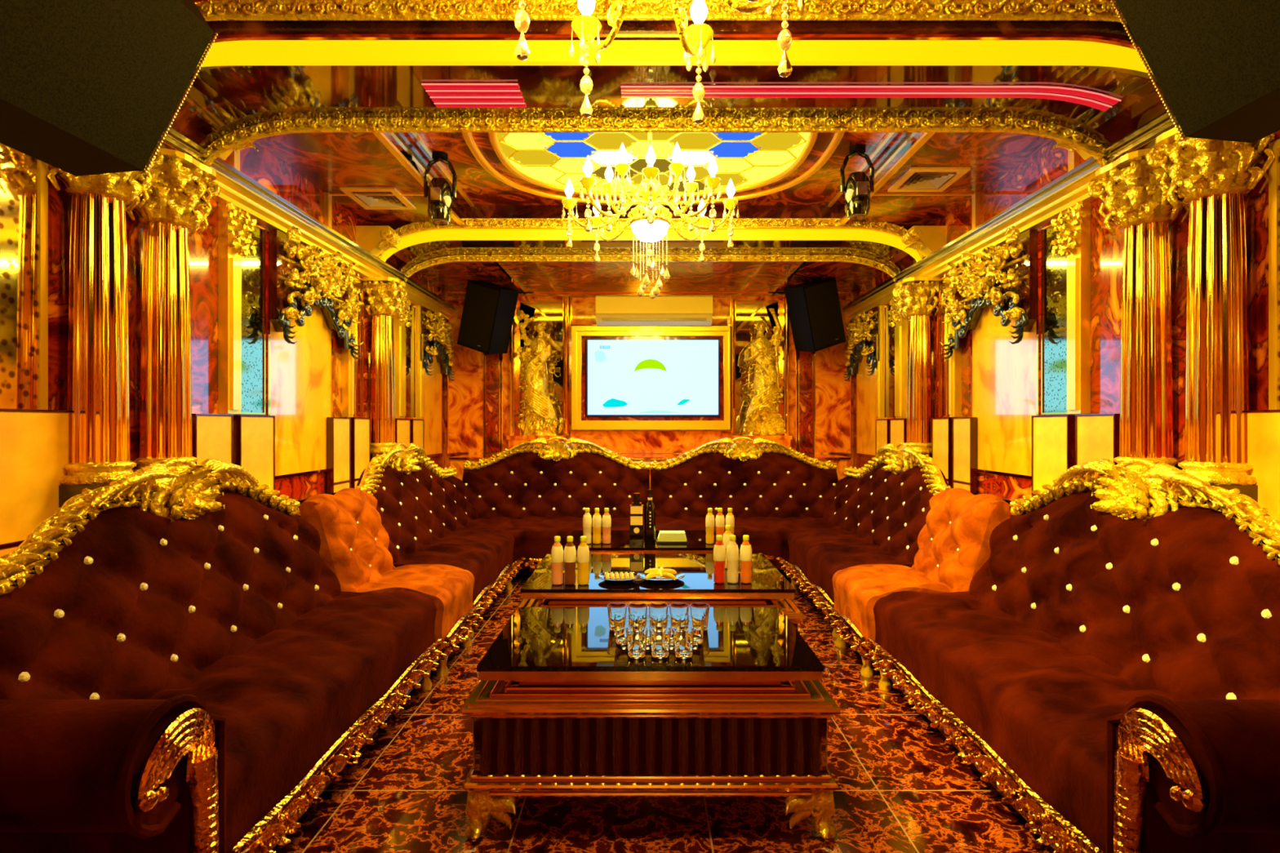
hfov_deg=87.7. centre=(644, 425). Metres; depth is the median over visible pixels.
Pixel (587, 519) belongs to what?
drink bottle
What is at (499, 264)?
trim
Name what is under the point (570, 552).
drink bottle
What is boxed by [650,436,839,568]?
sofa
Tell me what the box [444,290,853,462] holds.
wall
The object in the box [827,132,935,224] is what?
trim
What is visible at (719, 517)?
drink bottle
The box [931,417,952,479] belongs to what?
board
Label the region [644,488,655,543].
wine bottle
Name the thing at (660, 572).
slice
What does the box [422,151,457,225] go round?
stage light
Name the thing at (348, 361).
pilaster
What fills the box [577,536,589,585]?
drink bottle
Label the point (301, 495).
trim
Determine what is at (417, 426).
board
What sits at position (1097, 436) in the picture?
board
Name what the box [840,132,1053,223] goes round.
ceiling
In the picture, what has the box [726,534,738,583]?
drink bottle
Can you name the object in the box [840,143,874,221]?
stage light
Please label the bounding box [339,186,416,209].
ceiling vent
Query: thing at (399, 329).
pilaster
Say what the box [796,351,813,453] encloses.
marble panel
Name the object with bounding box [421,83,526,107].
light strip
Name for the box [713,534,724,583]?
drink bottle
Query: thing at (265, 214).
trim
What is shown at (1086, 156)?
corbel
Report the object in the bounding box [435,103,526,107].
diffuser
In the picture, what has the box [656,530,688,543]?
tissue box
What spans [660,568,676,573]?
slice
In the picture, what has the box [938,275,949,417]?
strip
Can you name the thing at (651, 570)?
slice
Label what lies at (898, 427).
board
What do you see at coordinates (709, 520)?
drink bottle
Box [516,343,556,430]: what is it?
drapery
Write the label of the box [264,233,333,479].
panel
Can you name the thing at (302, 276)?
carved pelmet
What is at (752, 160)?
ceiling light panel
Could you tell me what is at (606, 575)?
watermelon slice
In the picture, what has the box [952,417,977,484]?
board
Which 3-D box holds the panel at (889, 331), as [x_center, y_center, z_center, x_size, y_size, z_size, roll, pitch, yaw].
[2.292,-0.595,6.180,0.016,1.070,0.360,0,0,0]
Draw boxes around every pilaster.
[217,200,257,413]
[342,269,354,417]
[393,296,412,418]
[414,305,423,418]
[875,305,884,418]
[888,297,906,418]
[948,268,961,417]
[1050,200,1090,413]
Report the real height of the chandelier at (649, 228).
1.020 m
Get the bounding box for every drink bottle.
[551,536,563,585]
[564,536,576,585]
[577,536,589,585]
[582,507,591,544]
[592,507,601,544]
[602,507,611,544]
[705,507,714,544]
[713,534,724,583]
[715,507,724,542]
[722,524,732,568]
[725,507,734,534]
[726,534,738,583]
[740,534,751,583]
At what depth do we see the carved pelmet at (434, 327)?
6.69 m
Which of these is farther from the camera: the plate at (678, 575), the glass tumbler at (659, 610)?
the plate at (678, 575)
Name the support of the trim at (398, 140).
attached to the trim at (381, 136)
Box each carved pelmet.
[269,226,364,359]
[420,306,456,381]
[844,306,879,381]
[938,226,1037,359]
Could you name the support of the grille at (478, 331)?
attached to the loudspeaker at (489, 308)
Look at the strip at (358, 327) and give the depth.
5.12 m
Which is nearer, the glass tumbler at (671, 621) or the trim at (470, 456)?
the glass tumbler at (671, 621)
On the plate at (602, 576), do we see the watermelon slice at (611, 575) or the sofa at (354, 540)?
the watermelon slice at (611, 575)
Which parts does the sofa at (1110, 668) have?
leg, rail, seat, backrest, crest rail, arm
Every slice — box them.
[604,572,609,579]
[608,572,613,579]
[613,572,618,579]
[618,572,623,579]
[623,572,628,579]
[628,572,633,579]
[644,568,661,573]
[645,572,658,579]
[657,569,662,577]
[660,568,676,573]
[661,572,676,579]
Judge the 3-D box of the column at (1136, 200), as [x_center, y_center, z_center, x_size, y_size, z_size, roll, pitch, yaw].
[2.194,-0.373,2.920,0.343,1.554,0.339,0,0,0]
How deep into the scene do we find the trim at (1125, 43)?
2.61 m
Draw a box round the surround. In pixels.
[571,325,731,430]
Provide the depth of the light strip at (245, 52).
2.62 m
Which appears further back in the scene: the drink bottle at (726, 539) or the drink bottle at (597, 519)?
the drink bottle at (597, 519)
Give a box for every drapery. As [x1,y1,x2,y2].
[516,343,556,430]
[745,342,783,425]
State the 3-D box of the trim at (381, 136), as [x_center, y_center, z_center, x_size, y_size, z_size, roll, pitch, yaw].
[-1.414,-1.665,4.200,0.112,0.170,2.200,0,0,0]
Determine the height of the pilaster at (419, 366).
1.090 m
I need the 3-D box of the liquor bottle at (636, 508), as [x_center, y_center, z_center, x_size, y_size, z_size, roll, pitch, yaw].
[-0.050,0.585,4.199,0.086,0.310,0.072,0,0,0]
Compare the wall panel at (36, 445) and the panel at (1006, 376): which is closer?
the wall panel at (36, 445)
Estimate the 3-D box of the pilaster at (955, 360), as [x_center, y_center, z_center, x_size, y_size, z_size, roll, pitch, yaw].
[2.268,-0.605,4.880,0.065,1.090,0.080,0,0,0]
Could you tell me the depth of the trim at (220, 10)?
2.60 m
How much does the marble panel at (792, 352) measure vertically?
1.680 m
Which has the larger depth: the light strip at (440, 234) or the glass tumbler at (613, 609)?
the light strip at (440, 234)
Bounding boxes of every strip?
[197,40,1152,73]
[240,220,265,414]
[353,276,363,417]
[380,229,921,262]
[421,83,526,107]
[621,85,1121,111]
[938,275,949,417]
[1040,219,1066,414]
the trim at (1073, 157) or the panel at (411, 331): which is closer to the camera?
the trim at (1073, 157)
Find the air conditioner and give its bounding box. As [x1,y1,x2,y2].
[595,295,712,325]
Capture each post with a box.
[510,305,516,435]
[562,293,570,435]
[728,293,735,435]
[781,293,788,435]
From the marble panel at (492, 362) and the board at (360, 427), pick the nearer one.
the board at (360, 427)
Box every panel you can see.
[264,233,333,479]
[404,301,415,418]
[420,346,442,457]
[447,299,484,453]
[461,132,844,204]
[484,353,501,453]
[501,339,510,452]
[570,295,728,327]
[570,431,731,453]
[788,315,796,450]
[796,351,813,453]
[813,299,851,453]
[856,345,878,457]
[884,301,895,418]
[970,233,1041,479]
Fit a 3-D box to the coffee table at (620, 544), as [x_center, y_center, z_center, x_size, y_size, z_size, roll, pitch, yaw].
[0.057,0.995,4.350,1.197,0.510,0.842,0,0,0]
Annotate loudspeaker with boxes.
[0,0,217,176]
[457,280,519,354]
[783,277,845,351]
[1110,0,1279,142]
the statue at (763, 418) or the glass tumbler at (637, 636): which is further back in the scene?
the statue at (763, 418)
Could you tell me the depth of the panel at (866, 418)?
6.89 m
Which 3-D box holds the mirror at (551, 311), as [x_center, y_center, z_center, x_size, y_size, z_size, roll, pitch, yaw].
[-1.140,-0.630,7.338,0.540,1.480,0.024,0,0,0]
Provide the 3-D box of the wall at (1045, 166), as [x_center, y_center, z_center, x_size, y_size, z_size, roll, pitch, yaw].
[2.350,-0.300,3.025,0.100,3.100,8.850,0,0,0]
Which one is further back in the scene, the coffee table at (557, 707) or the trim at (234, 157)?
the trim at (234, 157)
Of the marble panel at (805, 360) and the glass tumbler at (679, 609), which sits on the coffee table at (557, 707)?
the glass tumbler at (679, 609)
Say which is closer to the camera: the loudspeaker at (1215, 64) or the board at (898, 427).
the loudspeaker at (1215, 64)
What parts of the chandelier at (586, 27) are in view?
bulb, arm, arm, bulb, arm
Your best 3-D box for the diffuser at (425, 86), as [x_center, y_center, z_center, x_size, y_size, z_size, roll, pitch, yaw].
[-0.730,-1.426,2.808,0.400,0.011,0.031,0,0,0]
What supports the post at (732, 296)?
on the pedestal at (784, 440)
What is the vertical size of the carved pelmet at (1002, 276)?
0.689 m
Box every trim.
[0,462,450,557]
[159,20,1175,161]
[163,131,456,320]
[193,0,1140,258]
[196,0,1126,22]
[199,116,1111,167]
[228,150,423,228]
[368,204,933,274]
[372,132,473,225]
[377,217,924,257]
[382,132,463,220]
[404,253,897,284]
[447,288,851,297]
[448,453,850,459]
[450,459,848,488]
[488,253,556,291]
[742,253,813,291]
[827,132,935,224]
[837,132,924,221]
[842,116,1175,320]
[848,462,1034,505]
[872,150,1079,228]
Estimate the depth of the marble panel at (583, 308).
7.28 m
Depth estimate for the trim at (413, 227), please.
5.25 m
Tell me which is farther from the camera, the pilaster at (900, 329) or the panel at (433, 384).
the panel at (433, 384)
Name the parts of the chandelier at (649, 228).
bulb, bulb, bulb, arm, bulb, arm, arm, bulb, arm, arm, lamp shade, stem, crown, arm, bulb, arm, arm, bulb, arm, arm, bulb, arm, bulb, bulb, bulb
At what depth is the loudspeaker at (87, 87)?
1.49 m
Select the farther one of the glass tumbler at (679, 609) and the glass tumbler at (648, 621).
the glass tumbler at (679, 609)
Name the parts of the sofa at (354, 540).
backrest, seat, leg, leg, rail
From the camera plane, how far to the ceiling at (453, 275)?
6.52 m
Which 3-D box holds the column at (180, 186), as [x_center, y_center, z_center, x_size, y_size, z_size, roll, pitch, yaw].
[-2.096,-0.373,2.920,0.343,1.554,0.339,0,0,0]
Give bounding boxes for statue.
[516,310,563,435]
[742,307,786,436]
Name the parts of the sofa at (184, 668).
arm, crest rail, backrest, seat, rail, leg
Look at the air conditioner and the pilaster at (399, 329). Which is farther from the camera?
the air conditioner
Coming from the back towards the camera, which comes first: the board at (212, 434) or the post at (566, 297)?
the post at (566, 297)
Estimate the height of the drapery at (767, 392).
0.929 m
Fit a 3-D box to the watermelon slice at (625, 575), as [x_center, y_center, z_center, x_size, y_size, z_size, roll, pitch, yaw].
[-0.087,0.713,3.170,0.019,0.026,0.096,0,0,-9]
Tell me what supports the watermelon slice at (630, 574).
on the plate at (602, 576)
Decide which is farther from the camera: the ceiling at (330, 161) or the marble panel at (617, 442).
the marble panel at (617, 442)
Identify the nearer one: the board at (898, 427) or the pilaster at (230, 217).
the pilaster at (230, 217)
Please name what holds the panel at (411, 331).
attached to the wall at (261, 166)
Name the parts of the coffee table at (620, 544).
glass frame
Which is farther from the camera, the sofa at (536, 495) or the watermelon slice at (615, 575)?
the sofa at (536, 495)
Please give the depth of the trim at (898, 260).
5.38 m
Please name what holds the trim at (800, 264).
attached to the wall at (446, 297)
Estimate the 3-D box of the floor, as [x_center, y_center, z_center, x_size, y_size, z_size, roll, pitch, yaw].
[0.050,1.300,3.025,4.700,0.100,8.850,0,0,0]
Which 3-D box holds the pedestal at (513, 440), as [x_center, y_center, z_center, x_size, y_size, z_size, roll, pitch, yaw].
[-1.140,0.210,7.168,0.610,0.200,0.365,0,0,0]
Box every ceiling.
[254,132,462,223]
[402,132,903,204]
[410,253,889,290]
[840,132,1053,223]
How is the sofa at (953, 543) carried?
on the floor
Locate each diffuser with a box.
[422,84,519,88]
[426,90,521,95]
[431,97,524,102]
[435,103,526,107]
[621,93,1109,111]
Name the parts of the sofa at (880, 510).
leg, rail, leg, seat, backrest, crest rail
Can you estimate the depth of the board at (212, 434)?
3.30 m
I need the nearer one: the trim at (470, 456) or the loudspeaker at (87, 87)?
the loudspeaker at (87, 87)
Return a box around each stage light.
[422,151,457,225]
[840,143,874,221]
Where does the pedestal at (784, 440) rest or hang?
on the trim at (470, 456)
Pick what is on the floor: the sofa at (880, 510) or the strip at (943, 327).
the sofa at (880, 510)
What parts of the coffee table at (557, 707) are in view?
leg, glass, moulding, glass frame, leg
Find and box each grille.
[457,281,498,351]
[804,279,845,349]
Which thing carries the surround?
attached to the wall at (446, 297)
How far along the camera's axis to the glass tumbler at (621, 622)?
2.24 m
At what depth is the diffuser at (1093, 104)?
2.88 m
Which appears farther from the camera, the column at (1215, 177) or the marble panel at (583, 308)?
the marble panel at (583, 308)
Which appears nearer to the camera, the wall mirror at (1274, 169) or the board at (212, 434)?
the wall mirror at (1274, 169)
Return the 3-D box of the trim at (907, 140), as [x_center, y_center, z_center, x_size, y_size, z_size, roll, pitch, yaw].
[1.540,-1.670,4.200,0.008,0.120,2.200,0,0,0]
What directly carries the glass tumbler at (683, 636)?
on the coffee table at (557, 707)
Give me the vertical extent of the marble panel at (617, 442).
0.250 m
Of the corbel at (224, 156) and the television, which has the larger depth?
the television
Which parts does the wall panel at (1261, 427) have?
frame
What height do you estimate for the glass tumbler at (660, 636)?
0.085 m
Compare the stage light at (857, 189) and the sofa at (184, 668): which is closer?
the sofa at (184, 668)
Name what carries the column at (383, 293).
on the trim at (301, 495)
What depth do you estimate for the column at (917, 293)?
5.26 m
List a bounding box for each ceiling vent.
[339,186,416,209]
[887,167,970,191]
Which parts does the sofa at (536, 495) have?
rail, seat, backrest, crest rail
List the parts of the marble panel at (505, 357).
frame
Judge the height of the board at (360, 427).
0.459 m
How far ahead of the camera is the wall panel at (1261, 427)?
2.40 m
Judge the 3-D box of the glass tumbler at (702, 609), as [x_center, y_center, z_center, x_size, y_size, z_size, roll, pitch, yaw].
[0.200,0.697,2.420,0.072,0.085,0.072,0,0,0]
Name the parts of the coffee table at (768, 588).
glass frame, glass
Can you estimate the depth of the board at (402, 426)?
5.90 m
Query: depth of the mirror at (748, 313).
7.34 m
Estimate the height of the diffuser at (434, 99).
0.011 m
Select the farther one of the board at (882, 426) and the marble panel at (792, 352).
the marble panel at (792, 352)
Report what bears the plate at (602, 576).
on the coffee table at (768, 588)
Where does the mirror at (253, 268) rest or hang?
attached to the wall at (261, 166)
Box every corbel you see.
[217,139,258,159]
[355,226,401,256]
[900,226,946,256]
[1050,138,1092,159]
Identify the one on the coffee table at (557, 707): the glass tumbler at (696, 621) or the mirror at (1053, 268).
the glass tumbler at (696, 621)
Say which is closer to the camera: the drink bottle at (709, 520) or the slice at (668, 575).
the slice at (668, 575)
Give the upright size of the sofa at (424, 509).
1.131 m
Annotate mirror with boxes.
[0,142,48,409]
[516,300,562,435]
[735,300,781,435]
[1268,138,1279,409]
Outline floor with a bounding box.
[271,568,1055,852]
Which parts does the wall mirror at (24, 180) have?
frame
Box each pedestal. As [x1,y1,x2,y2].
[506,435,568,448]
[730,435,791,448]
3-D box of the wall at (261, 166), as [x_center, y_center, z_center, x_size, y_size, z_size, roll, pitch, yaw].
[-2.250,-0.300,3.025,0.100,3.100,8.850,0,0,0]
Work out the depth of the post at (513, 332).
7.16 m
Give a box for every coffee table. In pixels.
[459,607,840,841]
[509,554,806,631]
[562,530,742,554]
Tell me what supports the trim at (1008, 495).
attached to the wall at (1045, 166)
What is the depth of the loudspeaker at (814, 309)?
6.68 m
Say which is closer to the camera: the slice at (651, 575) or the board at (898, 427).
the slice at (651, 575)
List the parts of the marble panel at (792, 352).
frame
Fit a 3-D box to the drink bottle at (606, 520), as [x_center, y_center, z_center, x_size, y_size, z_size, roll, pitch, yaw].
[-0.237,0.628,4.160,0.056,0.222,0.056,0,0,0]
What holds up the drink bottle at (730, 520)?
on the coffee table at (620, 544)
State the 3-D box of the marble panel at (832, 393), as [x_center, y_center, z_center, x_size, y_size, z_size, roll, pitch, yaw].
[2.050,-0.530,7.309,0.400,1.680,0.082,0,0,0]
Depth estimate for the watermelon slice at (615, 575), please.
3.14 m
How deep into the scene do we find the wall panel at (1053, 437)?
3.67 m
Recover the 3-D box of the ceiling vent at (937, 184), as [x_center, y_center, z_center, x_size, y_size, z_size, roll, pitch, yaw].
[1.835,-1.591,4.330,0.370,0.017,0.400,0,0,0]
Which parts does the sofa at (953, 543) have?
leg, rail, leg, seat, backrest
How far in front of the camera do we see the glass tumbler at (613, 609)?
2.40 m
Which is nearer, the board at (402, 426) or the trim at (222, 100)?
the trim at (222, 100)
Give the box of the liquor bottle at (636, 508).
[629,493,643,543]
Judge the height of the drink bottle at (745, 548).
0.222 m
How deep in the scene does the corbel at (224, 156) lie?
3.31 m
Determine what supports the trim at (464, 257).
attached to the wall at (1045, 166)
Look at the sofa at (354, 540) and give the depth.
3.41 m
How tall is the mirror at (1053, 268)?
1.070 m
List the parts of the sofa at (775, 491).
crest rail, backrest, seat, rail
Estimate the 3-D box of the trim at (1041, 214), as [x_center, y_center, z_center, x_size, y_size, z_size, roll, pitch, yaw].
[2.230,-1.230,4.535,0.140,0.160,5.629,0,0,0]
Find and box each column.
[46,140,164,507]
[125,147,220,473]
[361,276,407,461]
[892,276,940,457]
[1087,148,1189,475]
[1145,124,1275,502]
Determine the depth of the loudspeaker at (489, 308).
6.68 m
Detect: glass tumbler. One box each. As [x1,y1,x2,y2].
[607,603,626,631]
[613,614,634,644]
[626,626,648,658]
[627,603,647,626]
[636,614,657,644]
[648,603,668,626]
[648,626,671,658]
[660,614,681,644]
[669,603,688,626]
[672,626,694,658]
[684,614,705,644]
[689,603,709,631]
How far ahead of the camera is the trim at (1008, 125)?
3.11 m
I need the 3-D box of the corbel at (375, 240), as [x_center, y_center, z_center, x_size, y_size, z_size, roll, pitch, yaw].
[-2.050,-1.420,5.150,0.300,0.200,0.191,0,0,0]
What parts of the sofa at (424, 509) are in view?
crest rail, backrest, seat, leg, rail, leg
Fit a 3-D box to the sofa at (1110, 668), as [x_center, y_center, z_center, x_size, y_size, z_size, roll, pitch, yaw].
[1.478,0.687,2.258,0.900,1.135,1.968,0,0,0]
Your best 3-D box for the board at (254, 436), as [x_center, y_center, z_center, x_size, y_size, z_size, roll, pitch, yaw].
[-2.156,0.174,3.685,0.044,0.459,0.330,0,0,0]
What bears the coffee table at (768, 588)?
on the floor
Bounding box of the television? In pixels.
[586,337,719,416]
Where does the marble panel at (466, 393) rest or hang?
attached to the wall at (446, 297)
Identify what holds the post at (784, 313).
on the pedestal at (784, 440)
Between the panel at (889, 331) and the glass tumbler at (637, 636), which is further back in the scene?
the panel at (889, 331)
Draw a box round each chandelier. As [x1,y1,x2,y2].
[514,0,804,124]
[561,132,739,298]
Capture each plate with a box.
[598,571,639,582]
[636,571,684,582]
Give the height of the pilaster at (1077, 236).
1.090 m
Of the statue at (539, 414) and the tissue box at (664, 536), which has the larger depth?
the statue at (539, 414)
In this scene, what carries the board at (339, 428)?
attached to the wall at (261, 166)
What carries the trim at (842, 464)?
attached to the wall at (446, 297)
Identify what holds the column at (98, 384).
on the trim at (301, 495)
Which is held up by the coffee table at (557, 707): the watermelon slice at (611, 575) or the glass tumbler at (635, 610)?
the glass tumbler at (635, 610)
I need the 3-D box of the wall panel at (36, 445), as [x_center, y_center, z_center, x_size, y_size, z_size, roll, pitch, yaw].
[-2.156,0.174,1.800,0.044,0.459,1.400,0,0,0]
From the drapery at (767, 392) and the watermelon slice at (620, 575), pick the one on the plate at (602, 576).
the watermelon slice at (620, 575)
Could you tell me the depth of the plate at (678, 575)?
3.18 m
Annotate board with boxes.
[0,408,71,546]
[191,413,233,475]
[233,414,275,492]
[327,417,351,484]
[351,417,370,479]
[395,418,410,453]
[410,419,424,459]
[875,419,889,458]
[889,418,906,449]
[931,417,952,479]
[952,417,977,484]
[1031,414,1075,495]
[1075,413,1119,478]
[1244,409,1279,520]
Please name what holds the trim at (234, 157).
attached to the wall at (261, 166)
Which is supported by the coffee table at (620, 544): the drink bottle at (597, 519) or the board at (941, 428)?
the drink bottle at (597, 519)
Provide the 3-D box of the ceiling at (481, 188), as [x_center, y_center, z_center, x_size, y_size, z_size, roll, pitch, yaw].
[0.050,-1.800,4.200,3.000,0.100,2.200,0,0,0]
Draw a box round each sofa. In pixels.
[0,457,448,852]
[300,488,490,677]
[355,442,525,638]
[462,436,649,572]
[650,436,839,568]
[776,442,951,638]
[816,488,1009,677]
[861,457,1279,852]
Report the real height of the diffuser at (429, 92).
0.011 m
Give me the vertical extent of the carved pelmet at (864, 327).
0.665 m
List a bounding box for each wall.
[48,141,444,492]
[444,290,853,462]
[853,130,1279,493]
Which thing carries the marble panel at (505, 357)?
attached to the wall at (446, 297)
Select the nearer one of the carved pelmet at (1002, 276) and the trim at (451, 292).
the carved pelmet at (1002, 276)
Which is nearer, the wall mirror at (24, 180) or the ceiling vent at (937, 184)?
the wall mirror at (24, 180)
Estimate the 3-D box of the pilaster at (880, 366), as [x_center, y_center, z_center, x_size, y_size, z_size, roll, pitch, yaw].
[2.268,-0.605,6.420,0.065,1.090,0.080,0,0,0]
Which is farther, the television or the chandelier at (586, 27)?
the television
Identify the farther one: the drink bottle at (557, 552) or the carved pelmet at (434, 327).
the carved pelmet at (434, 327)
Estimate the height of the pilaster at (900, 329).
1.093 m

